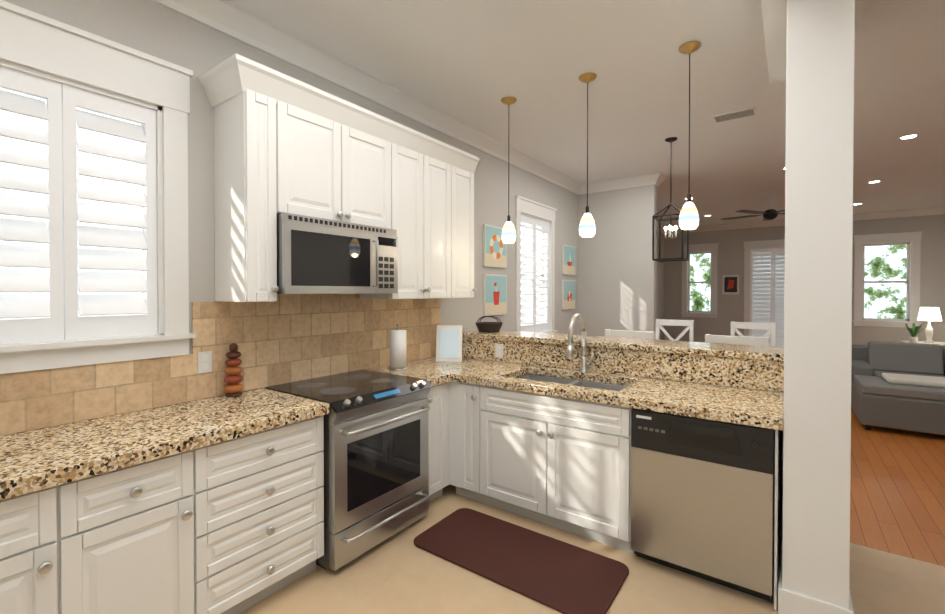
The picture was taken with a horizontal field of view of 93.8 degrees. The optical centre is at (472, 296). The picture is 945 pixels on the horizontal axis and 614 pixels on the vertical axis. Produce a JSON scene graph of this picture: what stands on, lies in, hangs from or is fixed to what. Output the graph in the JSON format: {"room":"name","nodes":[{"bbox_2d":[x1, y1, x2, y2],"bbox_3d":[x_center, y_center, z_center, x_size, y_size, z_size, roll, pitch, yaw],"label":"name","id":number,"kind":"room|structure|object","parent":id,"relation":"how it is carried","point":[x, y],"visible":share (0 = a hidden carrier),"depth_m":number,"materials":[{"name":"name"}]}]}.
{"room":"kitchen","nodes":[
{"label":"kitchen","id":0,"kind":"room"},
{"bbox_2d":[2,0,663,435],"bbox_3d":[0.921,-0.107,5.902,0.150,3.110,13.400,0,1,36],"label":"wall","id":1,"kind":"structure","parent":0,"point":[166,34],"depth_m":2.48,"materials":[{"name":"paint"}]},
{"bbox_2d":[0,0,195,373],"bbox_3d":[-2.064,-0.437,1.701,0.202,1.505,1.740,0,1,36],"label":"kitchen window","id":2,"kind":"structure","parent":1,"relation":"in","point":[64,70],"depth_m":2.04,"materials":[{"name":"white wood"}]},
{"bbox_2d":[0,294,440,435],"bbox_3d":[-1.435,0.272,2.488,0.010,0.574,3.898,0,1,36],"label":"tile backsplash","id":3,"kind":"structure","parent":1,"relation":"attached to","point":[285,338],"depth_m":2.60,"materials":[{"name":"tile"}]},
{"bbox_2d":[198,351,211,373],"bbox_3d":[-1.468,0.360,2.428,0.008,0.115,0.070,0,1,36],"label":"electrical outlet plate","id":4,"kind":"object","parent":3,"relation":"attached to","point":[204,362],"visible":1,"depth_m":2.42,"materials":[{"name":"white plastic"}]},
{"bbox_2d":[239,70,394,229],"bbox_3d":[-0.956,-0.833,2.853,0.349,0.740,0.850,0,1,36],"label":"upper cabinet","id":5,"kind":"object","parent":1,"relation":"attached to","point":[285,143],"depth_m":2.57,"materials":[{"name":"white wood"}]},
{"bbox_2d":[277,212,397,293],"bbox_3d":[-0.912,-0.240,2.828,0.457,0.441,0.846,0,1,36],"label":"microwave","id":6,"kind":"object","parent":5,"relation":"attached to","point":[316,255],"visible":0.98,"depth_m":2.63,"materials":[{"name":"silver metal"}]},
{"bbox_2d":[151,0,582,194],"bbox_3d":[-0.627,-1.570,3.519,0.100,0.130,7.750,0,1,36],"label":"crown molding","id":7,"kind":"structure","parent":1,"relation":"attached to","point":[234,21],"depth_m":3.09,"materials":[{"name":"white wood"}]},
{"bbox_2d":[360,122,458,298],"bbox_3d":[-0.513,-0.598,3.472,0.349,1.225,0.795,0,1,36],"label":"upper cabinet","id":8,"kind":"object","parent":1,"relation":"attached to","point":[426,170],"depth_m":3.38,"materials":[{"name":"white wood"}]},
{"bbox_2d":[459,150,474,297],"bbox_3d":[-0.239,-0.602,3.853,0.349,1.225,0.393,0,1,36],"label":"upper cabinet","id":9,"kind":"object","parent":1,"relation":"attached to","point":[466,161],"depth_m":3.81,"materials":[{"name":"white wood"}]},
{"bbox_2d":[483,224,506,267],"bbox_3d":[0.248,-0.539,4.804,0.030,0.440,0.440,0,1,36],"label":"picture","id":10,"kind":"object","parent":1,"relation":"attached to","point":[494,250],"visible":1,"depth_m":4.75,"materials":[{"name":"multicoloured paper"}]},
{"bbox_2d":[483,274,506,315],"bbox_3d":[0.248,-0.019,4.810,0.030,0.440,0.440,0,1,36],"label":"picture","id":11,"kind":"object","parent":1,"relation":"attached to","point":[494,294],"visible":0.98,"depth_m":4.77,"materials":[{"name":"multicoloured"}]},
{"bbox_2d":[515,195,556,332],"bbox_3d":[0.761,-0.306,5.633,0.202,1.755,1.060,0,1,36],"label":"window","id":12,"kind":"structure","parent":1,"relation":"in","point":[533,214],"depth_m":5.63,"materials":[{"name":"white wood"}]},
{"bbox_2d":[562,244,574,274],"bbox_3d":[1.393,-0.527,6.396,0.030,0.420,0.420,0,1,36],"label":"picture","id":13,"kind":"object","parent":1,"relation":"attached to","point":[568,259],"visible":1,"depth_m":6.35,"materials":[{"name":"multicoloured paper"}]},
{"bbox_2d":[562,280,574,309],"bbox_3d":[1.393,-0.027,6.401,0.030,0.420,0.420,0,1,36],"label":"picture","id":14,"kind":"object","parent":1,"relation":"attached to","point":[568,294],"visible":1,"depth_m":6.36,"materials":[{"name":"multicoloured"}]},
{"bbox_2d":[657,223,664,233],"bbox_3d":[3.293,-1.631,8.971,0.100,0.130,5.400,0,1,36],"label":"crown molding","id":15,"kind":"structure","parent":1,"relation":"attached to","point":[662,227],"depth_m":10.76,"materials":[{"name":"white"}]},
{"bbox_2d":[226,0,944,227],"bbox_3d":[3.621,-1.700,3.943,6.800,0.120,13.700,0,1,36],"label":"ceiling","id":16,"kind":"structure","parent":0,"point":[472,63],"depth_m":3.38,"materials":[{"name":"white paint"}]},
{"bbox_2d":[501,96,516,242],"bbox_3d":[0.303,-1.044,3.688,0.132,1.186,0.132,0,1,36],"label":"pendant light","id":17,"kind":"object","parent":16,"relation":"hanging from","point":[508,235],"visible":1,"depth_m":3.66,"materials":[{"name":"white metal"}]},
{"bbox_2d":[579,72,596,236],"bbox_3d":[0.855,-1.039,3.291,0.132,1.186,0.132,0,1,36],"label":"pendant light","id":18,"kind":"object","parent":16,"relation":"hanging from","point":[587,227],"visible":1,"depth_m":3.26,"materials":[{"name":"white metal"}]},
{"bbox_2d":[652,137,688,261],"bbox_3d":[2.077,-1.012,4.630,0.296,1.270,0.296,0,1,36],"label":"lantern chandelier","id":19,"kind":"object","parent":16,"relation":"hanging from","point":[670,227],"visible":0.94,"depth_m":4.62,"materials":[{"name":"black metal"}]},
{"bbox_2d":[679,41,700,229],"bbox_3d":[1.416,-1.035,2.888,0.132,1.186,0.132,0,1,36],"label":"pendant light","id":20,"kind":"object","parent":16,"relation":"hanging from","point":[689,218],"visible":1,"depth_m":2.86,"materials":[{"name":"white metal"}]},
{"bbox_2d":[711,107,756,122],"bbox_3d":[2.360,-1.633,3.989,0.340,0.014,0.180,0,1,36],"label":"ceiling vent","id":21,"kind":"object","parent":16,"relation":"in","point":[743,113],"visible":1,"depth_m":3.97,"materials":[{"name":"white metal"}]},
{"bbox_2d":[721,192,784,220],"bbox_3d":[4.826,-1.461,7.186,1.411,0.430,1.379,0,1,36],"label":"ceiling fan","id":22,"kind":"object","parent":16,"relation":"hanging from","point":[770,214],"visible":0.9,"depth_m":7.09,"materials":[{"name":"black metal"}]},
{"bbox_2d":[761,0,864,82],"bbox_3d":[0.693,-1.495,0.816,0.400,0.220,4.900,0,1,36],"label":"ceiling beam","id":23,"kind":"structure","parent":16,"relation":"attached to","point":[774,13],"depth_m":2.34,"materials":[{"name":"white paint"}]},
{"bbox_2d":[867,180,881,182],"bbox_3d":[5.831,-1.665,6.419,0.168,0.004,0.168,0,1,27],"label":"recessed light","id":24,"kind":"object","parent":16,"relation":"in","point":[876,181],"depth_m":6.39,"materials":[{"name":"white"}]},
{"bbox_2d":[897,134,919,139],"bbox_3d":[4.489,-1.644,4.552,0.168,0.004,0.168,0,1,27],"label":"recessed light","id":25,"kind":"object","parent":16,"relation":"in","point":[909,136],"depth_m":4.54,"materials":[{"name":"white"}]},
{"bbox_2d":[240,484,944,613],"bbox_3d":[1.081,1.559,0.447,6.800,0.100,5.000,0,1,36],"label":"floor","id":26,"kind":"structure","parent":0,"point":[399,572],"depth_m":2.26,"materials":[{"name":"beige tile"}]},
{"bbox_2d":[0,478,91,613],"bbox_3d":[-1.782,1.063,1.493,0.618,0.870,0.579,0,1,36],"label":"base cabinet","id":27,"kind":"object","parent":26,"relation":"on","point":[44,533],"depth_m":1.47,"materials":[{"name":"white wood"}]},
{"bbox_2d":[0,388,328,500],"bbox_3d":[-1.665,0.598,1.622,0.653,0.054,2.218,0,1,36],"label":"countertop","id":28,"kind":"structure","parent":27,"relation":"on","point":[39,459],"depth_m":1.82,"materials":[{"name":"stone"}]},
{"bbox_2d":[223,343,243,396],"bbox_3d":[-1.352,0.412,2.504,0.102,0.298,0.104,0,1,36],"label":"stack","id":29,"kind":"object","parent":28,"relation":"on","point":[233,379],"visible":1,"depth_m":2.48,"materials":[{"name":"brown wood"}]},
{"bbox_2d":[88,448,199,613],"bbox_3d":[-1.544,1.059,1.823,0.618,0.870,0.482,0,1,36],"label":"base cabinet","id":30,"kind":"object","parent":26,"relation":"on","point":[144,518],"depth_m":1.70,"materials":[{"name":"white wood"}]},
{"bbox_2d":[200,415,323,613],"bbox_3d":[-1.236,1.054,2.253,0.618,0.870,0.700,0,1,36],"label":"base cabinet","id":31,"kind":"object","parent":26,"relation":"on","point":[234,526],"depth_m":2.07,"materials":[{"name":"white wood"}]},
{"bbox_2d":[265,369,432,570],"bbox_3d":[-0.750,1.015,2.805,0.736,0.936,0.758,0,1,36],"label":"range","id":32,"kind":"object","parent":26,"relation":"on","point":[376,478],"visible":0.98,"depth_m":2.57,"materials":[{"name":"silver metal"}]},
{"bbox_2d":[427,382,449,502],"bbox_3d":[-0.493,1.043,3.287,0.618,0.870,0.318,0,1,36],"label":"base cabinet","id":33,"kind":"object","parent":26,"relation":"on","point":[438,396],"depth_m":3.13,"materials":[{"name":"white wood"}]},
{"bbox_2d":[450,374,537,507],"bbox_3d":[0.159,1.041,3.404,0.342,0.870,0.676,0,1,36],"label":"base cabinet","id":34,"kind":"object","parent":26,"relation":"on","point":[494,431],"depth_m":3.01,"materials":[{"name":"white wood"}]},
{"bbox_2d":[364,328,783,430],"bbox_3d":[0.608,0.469,3.117,2.596,0.280,1.338,0,1,36],"label":"countertop","id":35,"kind":"structure","parent":34,"relation":"on","point":[751,368],"depth_m":2.92,"materials":[{"name":"stone"}]},
{"bbox_2d":[388,324,407,370],"bbox_3d":[-0.566,0.378,3.368,0.150,0.346,0.150,0,1,36],"label":"paper towel holder","id":36,"kind":"object","parent":35,"relation":"on","point":[397,349],"visible":1,"depth_m":3.31,"materials":[{"name":"white paper"}]},
{"bbox_2d":[436,325,461,361],"bbox_3d":[-0.196,0.397,3.777,0.220,0.300,0.140,0,1,2],"label":"picture frame","id":37,"kind":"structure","parent":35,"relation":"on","point":[448,343],"depth_m":3.74,"materials":[{"name":"white"}]},
{"bbox_2d":[475,316,502,332],"bbox_3d":[0.151,0.247,4.021,0.260,0.144,0.260,0,1,36],"label":"wicker basket","id":38,"kind":"object","parent":35,"relation":"on","point":[488,327],"visible":1,"depth_m":3.94,"materials":[{"name":"grey"}]},
{"bbox_2d":[495,344,502,357],"bbox_3d":[0.224,0.455,3.719,0.075,0.115,0.007,0,1,36],"label":"outlet","id":39,"kind":"object","parent":35,"relation":"attached to","point":[498,350],"visible":1,"depth_m":3.71,"materials":[{"name":"white plastic"}]},
{"bbox_2d":[519,375,626,391],"bbox_3d":[0.653,0.711,3.037,0.828,0.200,0.418,0,1,36],"label":"sink basin","id":40,"kind":"object","parent":35,"relation":"in","point":[618,388],"visible":0.06,"depth_m":3.18,"materials":[{"name":"silver metal"}]},
{"bbox_2d":[567,313,593,372],"bbox_3d":[0.762,0.336,3.119,0.105,0.436,0.305,0,1,36],"label":"faucet","id":41,"kind":"object","parent":35,"relation":"on","point":[584,364],"visible":1,"depth_m":3.19,"materials":[{"name":"silver metal"}]},
{"bbox_2d":[414,508,628,613],"bbox_3d":[0.245,1.477,2.538,1.160,0.015,0.540,0,1,36],"label":"kitchen mat","id":42,"kind":"object","parent":26,"relation":"on","point":[559,575],"visible":0.96,"depth_m":2.46,"materials":[{"name":"brown rubber"}]},
{"bbox_2d":[470,358,783,531],"bbox_3d":[0.833,0.921,3.435,2.596,1.110,0.158,0,1,36],"label":"bar","id":43,"kind":"object","parent":26,"relation":"on","point":[781,477],"depth_m":2.62,"materials":[{"name":"paint"}]},
{"bbox_2d":[631,408,774,601],"bbox_3d":[1.325,1.052,2.519,0.658,0.868,0.643,0,1,36],"label":"dishwasher","id":44,"kind":"object","parent":26,"relation":"on","point":[702,498],"visible":0.98,"depth_m":2.25,"materials":[{"name":"silver metal"}]},
{"bbox_2d":[778,0,854,613],"bbox_3d":[1.842,-0.068,2.395,0.270,3.110,1.050,0,1,36],"label":"pier","id":45,"kind":"object","parent":26,"relation":"on","point":[814,567],"visible":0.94,"depth_m":1.98,"materials":[{"name":"white paint"}]},
{"bbox_2d":[577,185,656,338],"bbox_3d":[2.082,-0.113,6.447,1.100,3.110,0.140,0,1,36],"label":"wall","id":46,"kind":"structure","parent":0,"point":[616,277],"depth_m":6.34,"materials":[{"name":"paint"}]},
{"bbox_2d":[583,172,662,193],"bbox_3d":[2.107,-1.601,6.276,1.080,0.130,0.120,0,1,36],"label":"crown molding","id":47,"kind":"structure","parent":46,"relation":"attached to","point":[656,179],"depth_m":6.23,"materials":[{"name":"white wood"}]},
{"bbox_2d":[664,214,944,344],"bbox_3d":[7.575,-0.146,9.462,6.800,3.110,0.150,0,1,36],"label":"wall","id":48,"kind":"structure","parent":0,"point":[730,308],"depth_m":10.13,"materials":[{"name":"paint"}]},
{"bbox_2d":[681,243,718,317],"bbox_3d":[5.579,-0.385,10.863,0.820,1.795,0.202,0,1,36],"label":"dining room window","id":49,"kind":"structure","parent":48,"relation":"in","point":[712,248],"depth_m":10.82,"materials":[{"name":"white wood"}]},
{"bbox_2d":[722,275,738,293],"bbox_3d":[6.084,-0.282,10.418,0.340,0.460,0.032,0,1,36],"label":"picture","id":50,"kind":"object","parent":48,"relation":"attached to","point":[730,284],"visible":0.96,"depth_m":10.41,"materials":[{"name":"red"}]},
{"bbox_2d":[743,239,784,346],"bbox_3d":[6.791,0.065,10.001,1.140,2.675,0.194,0,1,36],"label":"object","id":51,"kind":"structure","parent":48,"relation":"in","point":[768,307],"depth_m":10.06,"materials":[{"name":"white wood"}]},
{"bbox_2d":[667,207,944,233],"bbox_3d":[7.458,-1.635,9.376,6.390,0.130,0.100,0,1,36],"label":"crown molding","id":52,"kind":"structure","parent":48,"relation":"attached to","point":[941,210],"depth_m":9.05,"materials":[{"name":"white"}]},
{"bbox_2d":[853,231,922,327],"bbox_3d":[8.311,-0.328,8.899,1.010,1.865,0.202,0,1,36],"label":"living room window","id":53,"kind":"structure","parent":48,"relation":"in","point":[912,240],"depth_m":8.80,"materials":[{"name":"white wood"}]},
{"bbox_2d":[850,407,944,566],"bbox_3d":[5.080,1.497,6.009,6.800,0.100,8.700,0,1,36],"label":"floor","id":54,"kind":"structure","parent":0,"point":[897,493],"depth_m":3.34,"materials":[{"name":"brown wood"}]},
{"bbox_2d":[605,329,654,338],"bbox_3d":[1.562,0.887,4.227,0.440,1.162,0.490,0,1,36],"label":"dining chair","id":55,"kind":"object","parent":54,"relation":"on","point":[631,334],"visible":0.1,"depth_m":4.02,"materials":[{"name":"white wood"}]},
{"bbox_2d":[656,319,693,341],"bbox_3d":[2.432,0.874,5.436,0.440,1.162,0.490,0,1,36],"label":"dining chair","id":56,"kind":"object","parent":54,"relation":"on","point":[688,323],"visible":0.19,"depth_m":5.59,"materials":[{"name":"white wood"}]},
{"bbox_2d":[705,334,768,345],"bbox_3d":[2.244,0.892,3.736,0.440,1.162,0.490,0,1,36],"label":"dining chair","id":57,"kind":"object","parent":54,"relation":"on","point":[744,340],"visible":0.17,"depth_m":3.53,"materials":[{"name":"white wood"}]},
{"bbox_2d":[730,322,775,346],"bbox_3d":[3.114,0.879,4.946,0.440,1.162,0.490,0,1,36],"label":"dining chair","id":58,"kind":"object","parent":54,"relation":"on","point":[770,328],"visible":0.23,"depth_m":5.08,"materials":[{"name":"white wood"}]},
{"bbox_2d":[851,341,944,434],"bbox_3d":[5.745,1.031,4.787,2.500,0.860,1.700,0,1,36],"label":"sofa","id":59,"kind":"object","parent":54,"relation":"on","point":[898,385],"visible":0.94,"depth_m":4.83,"materials":[{"name":"grey fabric"}]},
{"bbox_2d":[899,307,944,347],"bbox_3d":[8.235,0.809,8.044,0.600,1.230,0.600,0,1,36],"label":"side table","id":60,"kind":"object","parent":54,"relation":"on","point":[928,314],"visible":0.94,"depth_m":7.99,"materials":[{"name":"white"}]},
{"label":"outside","id":61,"kind":"structure","parent":0,"visible":0},
{"bbox_2d":[690,244,906,318],"bbox_3d":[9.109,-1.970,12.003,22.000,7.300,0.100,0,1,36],"label":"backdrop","id":62,"kind":"structure","parent":61,"point":[886,263],"depth_m":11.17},
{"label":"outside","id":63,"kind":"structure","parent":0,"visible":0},
{"bbox_2d":[0,88,539,325],"bbox_3d":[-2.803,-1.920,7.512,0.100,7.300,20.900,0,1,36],"label":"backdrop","id":64,"kind":"structure","parent":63,"point":[43,122],"depth_m":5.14,"materials":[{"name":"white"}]}
]}

